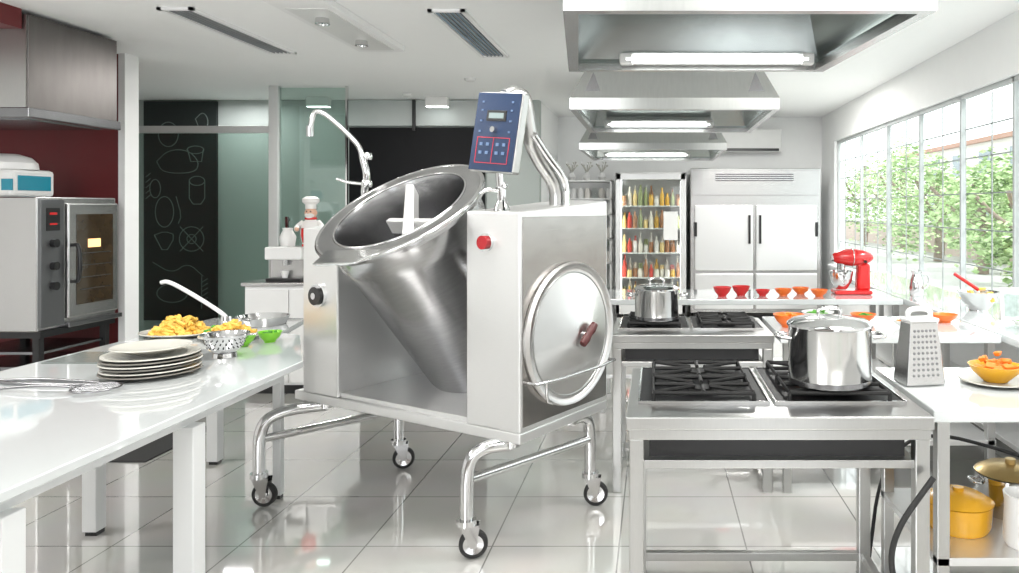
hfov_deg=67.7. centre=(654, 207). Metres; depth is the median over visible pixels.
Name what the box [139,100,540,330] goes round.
wall
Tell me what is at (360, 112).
transom window
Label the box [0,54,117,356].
wall
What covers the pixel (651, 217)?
bottle
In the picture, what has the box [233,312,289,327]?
bowl
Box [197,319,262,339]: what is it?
platter
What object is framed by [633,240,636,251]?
jar
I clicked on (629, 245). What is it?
bottle
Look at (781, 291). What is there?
bowl
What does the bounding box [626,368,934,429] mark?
countertop
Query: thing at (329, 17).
track
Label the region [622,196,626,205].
jar
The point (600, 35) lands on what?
extractor hood
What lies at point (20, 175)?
machine
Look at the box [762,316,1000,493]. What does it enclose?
countertop
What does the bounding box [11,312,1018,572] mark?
floor
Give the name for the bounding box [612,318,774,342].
countertop
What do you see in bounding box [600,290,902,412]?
countertop
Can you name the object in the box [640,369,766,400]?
burner
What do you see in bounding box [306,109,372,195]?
tap
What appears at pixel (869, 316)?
bowl
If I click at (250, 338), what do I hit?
salad bowl
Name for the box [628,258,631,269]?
bottle
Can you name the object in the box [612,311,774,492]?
stove
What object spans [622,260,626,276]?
bottle
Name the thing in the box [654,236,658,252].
bottle
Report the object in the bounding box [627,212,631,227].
bottle
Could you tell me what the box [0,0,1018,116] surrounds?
ceiling
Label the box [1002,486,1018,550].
pot
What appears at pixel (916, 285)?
pitcher
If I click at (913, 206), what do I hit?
tree
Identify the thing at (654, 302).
saucepan
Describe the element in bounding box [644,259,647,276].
bottle
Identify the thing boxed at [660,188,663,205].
bottle
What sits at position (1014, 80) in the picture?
frame
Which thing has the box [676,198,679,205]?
jar
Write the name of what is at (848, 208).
tree
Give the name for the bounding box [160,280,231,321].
sink faucet
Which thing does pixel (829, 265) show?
sill
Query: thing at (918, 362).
box grater
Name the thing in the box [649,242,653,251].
jar
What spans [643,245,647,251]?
jar
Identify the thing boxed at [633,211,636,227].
bottle
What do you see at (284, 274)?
cup
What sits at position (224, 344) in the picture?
colander
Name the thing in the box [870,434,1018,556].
power cable
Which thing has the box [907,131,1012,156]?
roof
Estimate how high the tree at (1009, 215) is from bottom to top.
2.629 m
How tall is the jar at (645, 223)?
0.119 m
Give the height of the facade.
4.700 m
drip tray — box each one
[266,278,303,281]
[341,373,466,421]
[622,349,762,366]
[644,440,913,467]
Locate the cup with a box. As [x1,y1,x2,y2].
[281,271,288,277]
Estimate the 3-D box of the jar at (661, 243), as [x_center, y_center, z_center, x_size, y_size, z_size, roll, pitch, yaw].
[0.099,0.564,10.608,0.068,0.141,0.068,0,0,0]
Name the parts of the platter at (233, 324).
platter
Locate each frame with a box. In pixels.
[139,86,280,277]
[837,74,1018,288]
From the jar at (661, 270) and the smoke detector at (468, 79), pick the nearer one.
the smoke detector at (468, 79)
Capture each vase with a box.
[566,162,577,179]
[581,162,592,179]
[596,162,607,179]
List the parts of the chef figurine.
arm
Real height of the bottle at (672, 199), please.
0.189 m
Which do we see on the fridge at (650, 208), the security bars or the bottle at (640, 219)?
the bottle at (640, 219)
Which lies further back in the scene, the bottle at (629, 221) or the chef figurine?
the bottle at (629, 221)
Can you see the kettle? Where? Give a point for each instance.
(426, 304)
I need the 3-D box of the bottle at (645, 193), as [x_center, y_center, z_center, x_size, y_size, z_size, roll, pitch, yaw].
[-0.132,-0.167,10.623,0.064,0.264,0.064,0,0,0]
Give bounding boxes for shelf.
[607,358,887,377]
[881,488,1018,565]
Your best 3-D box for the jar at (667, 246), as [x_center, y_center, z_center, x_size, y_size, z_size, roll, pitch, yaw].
[0.176,0.557,10.625,0.068,0.155,0.068,0,0,0]
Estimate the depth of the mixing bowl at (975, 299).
5.08 m
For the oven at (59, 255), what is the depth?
5.96 m
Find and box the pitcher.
[909,270,928,295]
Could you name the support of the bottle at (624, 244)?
on the fridge at (650, 208)
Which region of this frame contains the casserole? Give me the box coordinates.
[967,457,1018,519]
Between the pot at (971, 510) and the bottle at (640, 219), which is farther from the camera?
the bottle at (640, 219)
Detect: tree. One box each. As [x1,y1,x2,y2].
[846,150,968,251]
[846,152,934,245]
[869,136,997,262]
[913,152,1012,274]
[918,146,1012,270]
[1000,201,1012,287]
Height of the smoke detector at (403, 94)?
0.035 m
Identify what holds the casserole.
on the table at (958, 400)
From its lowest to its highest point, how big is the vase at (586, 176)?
0.274 m
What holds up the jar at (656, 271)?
on the fridge at (650, 208)
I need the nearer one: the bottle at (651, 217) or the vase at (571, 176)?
the bottle at (651, 217)
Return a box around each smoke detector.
[402,93,412,96]
[464,77,475,81]
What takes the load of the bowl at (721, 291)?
on the countertop at (617, 297)
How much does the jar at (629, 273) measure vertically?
0.104 m
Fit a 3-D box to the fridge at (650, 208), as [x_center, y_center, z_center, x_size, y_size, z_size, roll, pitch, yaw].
[-0.060,0.550,10.800,1.000,2.100,0.800,0,0,0]
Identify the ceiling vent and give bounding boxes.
[156,7,296,53]
[427,9,508,57]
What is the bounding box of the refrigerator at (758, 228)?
[688,168,820,315]
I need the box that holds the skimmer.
[0,382,122,393]
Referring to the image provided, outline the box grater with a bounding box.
[893,306,944,386]
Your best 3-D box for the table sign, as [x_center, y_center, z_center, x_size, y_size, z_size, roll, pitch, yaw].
[2.300,0.609,4.720,0.180,0.200,0.100,0,0,17]
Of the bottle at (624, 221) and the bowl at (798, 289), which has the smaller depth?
the bowl at (798, 289)
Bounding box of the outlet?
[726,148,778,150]
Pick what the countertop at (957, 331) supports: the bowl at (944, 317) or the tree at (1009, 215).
the bowl at (944, 317)
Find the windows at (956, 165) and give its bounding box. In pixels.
[930,146,1012,222]
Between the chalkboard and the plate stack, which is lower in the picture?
the plate stack
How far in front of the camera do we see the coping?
30.56 m
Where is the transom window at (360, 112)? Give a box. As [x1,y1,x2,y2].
[344,100,477,125]
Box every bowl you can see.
[233,312,289,327]
[242,335,255,346]
[258,330,282,342]
[318,166,484,392]
[713,286,730,296]
[732,285,749,295]
[755,289,769,295]
[773,312,803,327]
[775,288,791,295]
[792,286,808,293]
[802,309,833,313]
[810,288,827,296]
[829,270,853,288]
[850,312,875,320]
[892,318,900,325]
[933,312,957,322]
[953,273,999,310]
[967,359,1018,383]
[1011,317,1018,325]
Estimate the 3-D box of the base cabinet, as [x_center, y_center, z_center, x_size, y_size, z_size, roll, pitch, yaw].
[-3.135,1.120,6.610,0.810,0.960,0.580,0,0,0]
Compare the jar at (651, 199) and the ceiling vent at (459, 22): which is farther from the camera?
the jar at (651, 199)
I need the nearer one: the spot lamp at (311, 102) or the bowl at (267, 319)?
the bowl at (267, 319)
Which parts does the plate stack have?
plate, plate, plate, plate, plate, plate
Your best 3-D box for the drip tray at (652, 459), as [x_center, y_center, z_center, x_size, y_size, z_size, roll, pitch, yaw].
[0.425,0.880,2.895,0.950,0.030,0.710,0,0,0]
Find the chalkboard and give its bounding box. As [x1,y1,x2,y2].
[144,101,217,319]
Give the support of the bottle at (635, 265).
on the fridge at (650, 208)
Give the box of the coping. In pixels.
[846,219,1010,230]
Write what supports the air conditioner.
attached to the wall at (801, 136)
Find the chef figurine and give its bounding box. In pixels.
[294,196,323,245]
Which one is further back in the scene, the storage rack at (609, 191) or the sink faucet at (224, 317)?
the storage rack at (609, 191)
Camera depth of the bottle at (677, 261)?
10.79 m
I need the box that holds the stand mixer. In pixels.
[829,248,872,294]
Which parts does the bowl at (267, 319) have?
handle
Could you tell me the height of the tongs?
0.014 m
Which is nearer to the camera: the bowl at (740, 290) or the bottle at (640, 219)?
the bowl at (740, 290)
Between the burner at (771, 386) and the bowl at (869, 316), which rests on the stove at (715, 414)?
the burner at (771, 386)
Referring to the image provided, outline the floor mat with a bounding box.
[109,426,205,461]
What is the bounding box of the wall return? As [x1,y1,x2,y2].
[541,102,557,201]
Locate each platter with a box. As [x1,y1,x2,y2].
[138,314,210,338]
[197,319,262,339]
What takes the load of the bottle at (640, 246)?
on the fridge at (650, 208)
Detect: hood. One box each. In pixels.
[0,14,120,129]
[563,0,937,71]
[569,72,779,132]
[579,130,726,160]
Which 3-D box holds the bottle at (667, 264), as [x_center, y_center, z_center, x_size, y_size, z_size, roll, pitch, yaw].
[0.176,0.860,10.778,0.064,0.251,0.064,0,0,0]
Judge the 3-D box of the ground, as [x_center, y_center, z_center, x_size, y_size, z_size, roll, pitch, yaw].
[21.450,1.800,25.000,37.100,0.200,70.000,0,0,0]
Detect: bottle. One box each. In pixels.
[622,215,626,227]
[622,235,626,251]
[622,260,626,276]
[627,187,631,205]
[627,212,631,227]
[627,238,631,251]
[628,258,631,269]
[633,190,636,205]
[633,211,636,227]
[633,262,637,274]
[638,187,642,205]
[638,210,642,227]
[638,239,642,251]
[644,187,647,205]
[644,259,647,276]
[649,211,652,227]
[649,264,652,276]
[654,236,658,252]
[654,259,658,268]
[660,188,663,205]
[660,210,663,227]
[665,193,669,205]
[665,258,668,268]
[670,192,674,205]
[675,256,679,270]
[676,263,679,276]
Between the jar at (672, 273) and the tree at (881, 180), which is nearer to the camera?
the jar at (672, 273)
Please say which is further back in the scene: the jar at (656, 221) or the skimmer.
the jar at (656, 221)
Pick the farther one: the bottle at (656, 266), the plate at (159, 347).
the bottle at (656, 266)
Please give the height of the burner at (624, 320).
0.008 m
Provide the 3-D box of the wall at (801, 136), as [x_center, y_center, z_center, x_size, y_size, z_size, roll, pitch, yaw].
[0.650,0.100,11.500,4.300,3.000,0.200,0,0,0]
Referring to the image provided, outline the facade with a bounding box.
[907,137,1012,224]
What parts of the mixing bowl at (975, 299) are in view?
whisk handle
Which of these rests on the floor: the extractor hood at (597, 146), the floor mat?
the floor mat
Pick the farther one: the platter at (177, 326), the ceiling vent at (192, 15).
the ceiling vent at (192, 15)
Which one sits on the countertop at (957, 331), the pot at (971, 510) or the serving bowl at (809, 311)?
the serving bowl at (809, 311)
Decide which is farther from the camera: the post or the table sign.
the post
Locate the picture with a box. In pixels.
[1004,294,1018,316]
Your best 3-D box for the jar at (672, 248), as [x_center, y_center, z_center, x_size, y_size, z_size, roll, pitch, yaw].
[0.253,0.577,10.616,0.068,0.117,0.068,0,0,0]
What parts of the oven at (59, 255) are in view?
control panel, knob, knob, knob, door handle, door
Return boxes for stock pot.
[773,306,886,390]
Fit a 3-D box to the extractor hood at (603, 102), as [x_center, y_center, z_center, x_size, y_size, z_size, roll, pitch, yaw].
[0.120,-1.000,5.200,1.280,0.800,1.400,0,0,0]
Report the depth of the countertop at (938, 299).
5.44 m
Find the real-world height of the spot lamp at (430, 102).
0.126 m
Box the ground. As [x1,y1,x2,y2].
[846,239,1012,303]
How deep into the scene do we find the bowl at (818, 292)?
5.91 m
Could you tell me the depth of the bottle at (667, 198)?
10.58 m
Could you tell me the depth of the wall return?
10.42 m
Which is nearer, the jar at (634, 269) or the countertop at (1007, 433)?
the countertop at (1007, 433)
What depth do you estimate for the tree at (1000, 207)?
18.93 m
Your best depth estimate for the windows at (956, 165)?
36.33 m
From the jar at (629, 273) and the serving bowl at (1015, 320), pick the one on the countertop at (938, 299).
the serving bowl at (1015, 320)
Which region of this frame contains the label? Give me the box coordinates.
[88,238,100,246]
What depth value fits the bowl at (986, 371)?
2.96 m
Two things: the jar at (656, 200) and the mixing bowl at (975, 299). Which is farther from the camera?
the jar at (656, 200)
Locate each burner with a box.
[620,317,687,327]
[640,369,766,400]
[690,317,760,327]
[757,369,901,400]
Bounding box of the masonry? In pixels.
[846,222,1012,264]
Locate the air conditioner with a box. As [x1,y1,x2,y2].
[722,129,781,152]
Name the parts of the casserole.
handle, lid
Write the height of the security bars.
1.720 m
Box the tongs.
[0,378,100,385]
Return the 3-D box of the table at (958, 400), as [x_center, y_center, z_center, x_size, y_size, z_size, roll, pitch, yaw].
[1.760,1.155,2.950,1.560,0.890,0.700,0,0,0]
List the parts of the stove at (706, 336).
burner, grate frame, grate frame, burner, grate frame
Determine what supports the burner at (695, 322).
on the stove at (706, 336)
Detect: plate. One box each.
[108,339,192,355]
[958,351,1018,387]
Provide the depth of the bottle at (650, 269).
10.56 m
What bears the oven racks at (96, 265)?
in the oven at (59, 255)
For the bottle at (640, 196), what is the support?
on the fridge at (650, 208)
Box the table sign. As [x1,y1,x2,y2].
[999,287,1018,319]
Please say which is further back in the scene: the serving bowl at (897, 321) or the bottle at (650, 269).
the bottle at (650, 269)
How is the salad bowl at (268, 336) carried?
on the prep table at (50, 437)
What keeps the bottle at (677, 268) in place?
on the fridge at (650, 208)
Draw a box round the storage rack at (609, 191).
[568,180,613,314]
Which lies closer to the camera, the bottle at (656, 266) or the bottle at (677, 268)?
the bottle at (677, 268)
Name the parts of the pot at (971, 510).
lid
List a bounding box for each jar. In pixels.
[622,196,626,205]
[627,269,631,276]
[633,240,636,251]
[633,268,636,276]
[638,268,642,276]
[643,220,647,227]
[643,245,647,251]
[649,195,653,205]
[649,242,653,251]
[654,198,658,205]
[654,217,658,227]
[654,269,658,276]
[660,242,663,251]
[660,269,663,276]
[665,241,669,251]
[665,269,669,276]
[670,244,674,251]
[670,269,674,276]
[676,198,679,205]
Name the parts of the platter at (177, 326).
platter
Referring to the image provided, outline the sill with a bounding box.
[827,264,855,271]
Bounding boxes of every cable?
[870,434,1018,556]
[888,476,935,572]
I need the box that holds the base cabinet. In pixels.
[241,278,303,393]
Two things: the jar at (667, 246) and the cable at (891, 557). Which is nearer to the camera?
the cable at (891, 557)
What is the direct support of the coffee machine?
on the base cabinet
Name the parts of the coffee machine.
spout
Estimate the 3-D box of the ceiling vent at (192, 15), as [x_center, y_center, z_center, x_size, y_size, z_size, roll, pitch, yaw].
[-3.345,-1.390,5.900,0.250,0.020,1.500,0,0,0]
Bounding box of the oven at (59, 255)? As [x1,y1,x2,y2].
[0,196,121,370]
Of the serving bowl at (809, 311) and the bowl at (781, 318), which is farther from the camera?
the serving bowl at (809, 311)
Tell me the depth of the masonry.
31.45 m
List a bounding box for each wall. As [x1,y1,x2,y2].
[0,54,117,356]
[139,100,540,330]
[558,117,821,311]
[822,10,1018,366]
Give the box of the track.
[262,0,404,51]
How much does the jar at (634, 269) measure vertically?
0.122 m
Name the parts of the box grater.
handle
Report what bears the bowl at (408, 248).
on the kettle
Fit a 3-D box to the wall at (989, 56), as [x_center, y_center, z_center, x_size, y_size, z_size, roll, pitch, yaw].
[2.645,0.100,4.300,0.150,3.000,14.600,0,0,0]
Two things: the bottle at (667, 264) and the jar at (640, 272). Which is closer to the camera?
the jar at (640, 272)
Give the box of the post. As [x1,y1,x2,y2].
[412,100,415,129]
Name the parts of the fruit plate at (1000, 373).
plate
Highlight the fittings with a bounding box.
[285,86,347,227]
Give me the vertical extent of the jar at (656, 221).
0.155 m
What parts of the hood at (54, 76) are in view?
plate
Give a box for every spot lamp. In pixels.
[306,97,330,107]
[425,97,448,107]
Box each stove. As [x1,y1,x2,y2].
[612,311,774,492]
[626,360,934,572]
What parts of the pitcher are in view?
handle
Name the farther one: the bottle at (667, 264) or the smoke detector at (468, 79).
the bottle at (667, 264)
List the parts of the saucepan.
handle, lid, lid handle, handle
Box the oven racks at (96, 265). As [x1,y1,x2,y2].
[80,251,110,289]
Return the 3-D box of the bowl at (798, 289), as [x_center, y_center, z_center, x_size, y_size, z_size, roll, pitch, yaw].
[1.200,0.680,6.100,0.140,0.058,0.140,0,0,0]
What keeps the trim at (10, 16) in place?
attached to the ceiling
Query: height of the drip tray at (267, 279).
0.030 m
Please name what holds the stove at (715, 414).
on the floor
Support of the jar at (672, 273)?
on the fridge at (650, 208)
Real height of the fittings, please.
3.000 m
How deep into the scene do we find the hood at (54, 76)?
5.48 m
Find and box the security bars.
[841,91,1012,289]
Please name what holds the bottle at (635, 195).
on the fridge at (650, 208)
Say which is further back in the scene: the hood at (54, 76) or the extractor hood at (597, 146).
the extractor hood at (597, 146)
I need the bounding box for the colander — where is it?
[199,330,257,358]
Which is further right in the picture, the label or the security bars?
the security bars
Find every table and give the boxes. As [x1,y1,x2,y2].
[0,318,303,572]
[875,367,1018,572]
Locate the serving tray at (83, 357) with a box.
[41,352,108,363]
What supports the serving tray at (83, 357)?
on the prep table at (50, 437)
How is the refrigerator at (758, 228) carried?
on the floor
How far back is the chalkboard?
9.55 m
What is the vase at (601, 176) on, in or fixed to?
on the storage rack at (609, 191)
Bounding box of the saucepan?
[625,277,687,321]
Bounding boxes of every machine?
[0,153,52,196]
[265,228,303,281]
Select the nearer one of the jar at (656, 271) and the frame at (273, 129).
the frame at (273, 129)
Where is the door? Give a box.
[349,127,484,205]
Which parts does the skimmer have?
handle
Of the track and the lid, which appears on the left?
the lid
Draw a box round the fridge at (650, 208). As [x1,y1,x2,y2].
[615,173,685,317]
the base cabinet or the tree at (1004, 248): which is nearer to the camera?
the base cabinet
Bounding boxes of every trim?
[0,2,21,28]
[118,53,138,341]
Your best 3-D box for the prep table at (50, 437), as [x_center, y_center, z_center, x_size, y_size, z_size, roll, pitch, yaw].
[-2.243,1.155,2.790,1.215,0.890,3.980,0,0,0]
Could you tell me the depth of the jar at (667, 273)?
10.55 m
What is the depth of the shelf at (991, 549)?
2.70 m
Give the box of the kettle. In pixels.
[250,86,615,558]
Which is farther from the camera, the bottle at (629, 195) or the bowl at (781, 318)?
the bottle at (629, 195)
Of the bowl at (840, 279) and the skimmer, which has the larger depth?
the bowl at (840, 279)
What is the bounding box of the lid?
[0,153,39,169]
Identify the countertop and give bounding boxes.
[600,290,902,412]
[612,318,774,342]
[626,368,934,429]
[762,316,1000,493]
[833,272,1018,452]
[876,343,1018,452]
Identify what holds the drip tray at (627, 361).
on the stove at (706, 336)
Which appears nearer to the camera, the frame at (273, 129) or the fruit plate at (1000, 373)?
the fruit plate at (1000, 373)
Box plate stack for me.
[96,339,202,379]
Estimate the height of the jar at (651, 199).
0.154 m
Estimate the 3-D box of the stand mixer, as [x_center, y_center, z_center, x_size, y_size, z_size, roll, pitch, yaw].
[1.623,0.520,6.098,0.366,0.378,0.244,0,0,0]
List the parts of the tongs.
arm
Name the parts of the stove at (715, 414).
burner, grate frame, burner, grate frame, grate frame, grate frame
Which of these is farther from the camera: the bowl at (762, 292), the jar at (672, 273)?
the jar at (672, 273)

